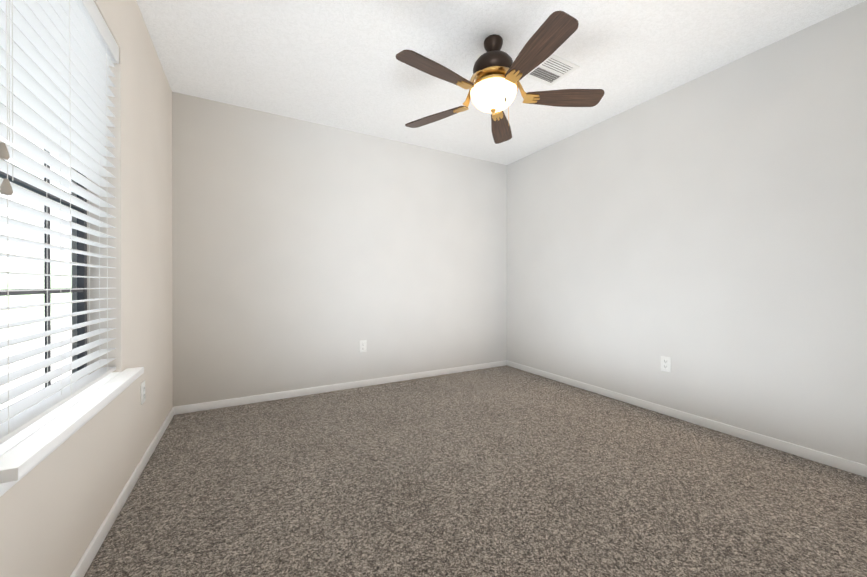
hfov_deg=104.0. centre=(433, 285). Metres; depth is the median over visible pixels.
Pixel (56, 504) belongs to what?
wall
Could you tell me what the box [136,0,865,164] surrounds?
ceiling
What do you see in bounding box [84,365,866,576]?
floor
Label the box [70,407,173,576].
baseboard
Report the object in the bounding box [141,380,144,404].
electrical outlet
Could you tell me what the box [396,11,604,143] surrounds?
fan
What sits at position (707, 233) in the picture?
wall
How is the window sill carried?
attached to the wall at (56, 504)
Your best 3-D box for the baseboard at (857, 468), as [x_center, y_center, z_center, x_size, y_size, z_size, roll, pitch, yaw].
[1.761,0.947,2.553,0.012,0.062,3.588,0,0,-29]
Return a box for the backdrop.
[0,119,71,409]
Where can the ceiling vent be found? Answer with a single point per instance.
(552, 69)
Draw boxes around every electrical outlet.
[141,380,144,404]
[359,340,366,351]
[661,356,670,371]
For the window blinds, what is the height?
1.437 m
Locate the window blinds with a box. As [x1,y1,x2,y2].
[0,0,118,444]
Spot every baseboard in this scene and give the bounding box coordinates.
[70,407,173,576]
[174,360,506,414]
[507,360,866,476]
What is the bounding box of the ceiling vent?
[526,54,579,85]
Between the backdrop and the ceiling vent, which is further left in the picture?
the backdrop
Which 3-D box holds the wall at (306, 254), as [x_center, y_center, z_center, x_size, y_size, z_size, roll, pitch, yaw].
[-0.577,-0.245,3.415,3.593,2.440,0.160,0,0,-29]
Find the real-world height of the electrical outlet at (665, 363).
0.114 m
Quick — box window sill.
[0,367,143,496]
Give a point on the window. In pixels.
(81, 281)
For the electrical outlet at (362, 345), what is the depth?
3.26 m
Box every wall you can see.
[0,0,172,576]
[172,92,506,406]
[507,0,866,464]
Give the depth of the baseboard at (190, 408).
3.07 m
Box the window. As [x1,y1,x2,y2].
[0,129,86,409]

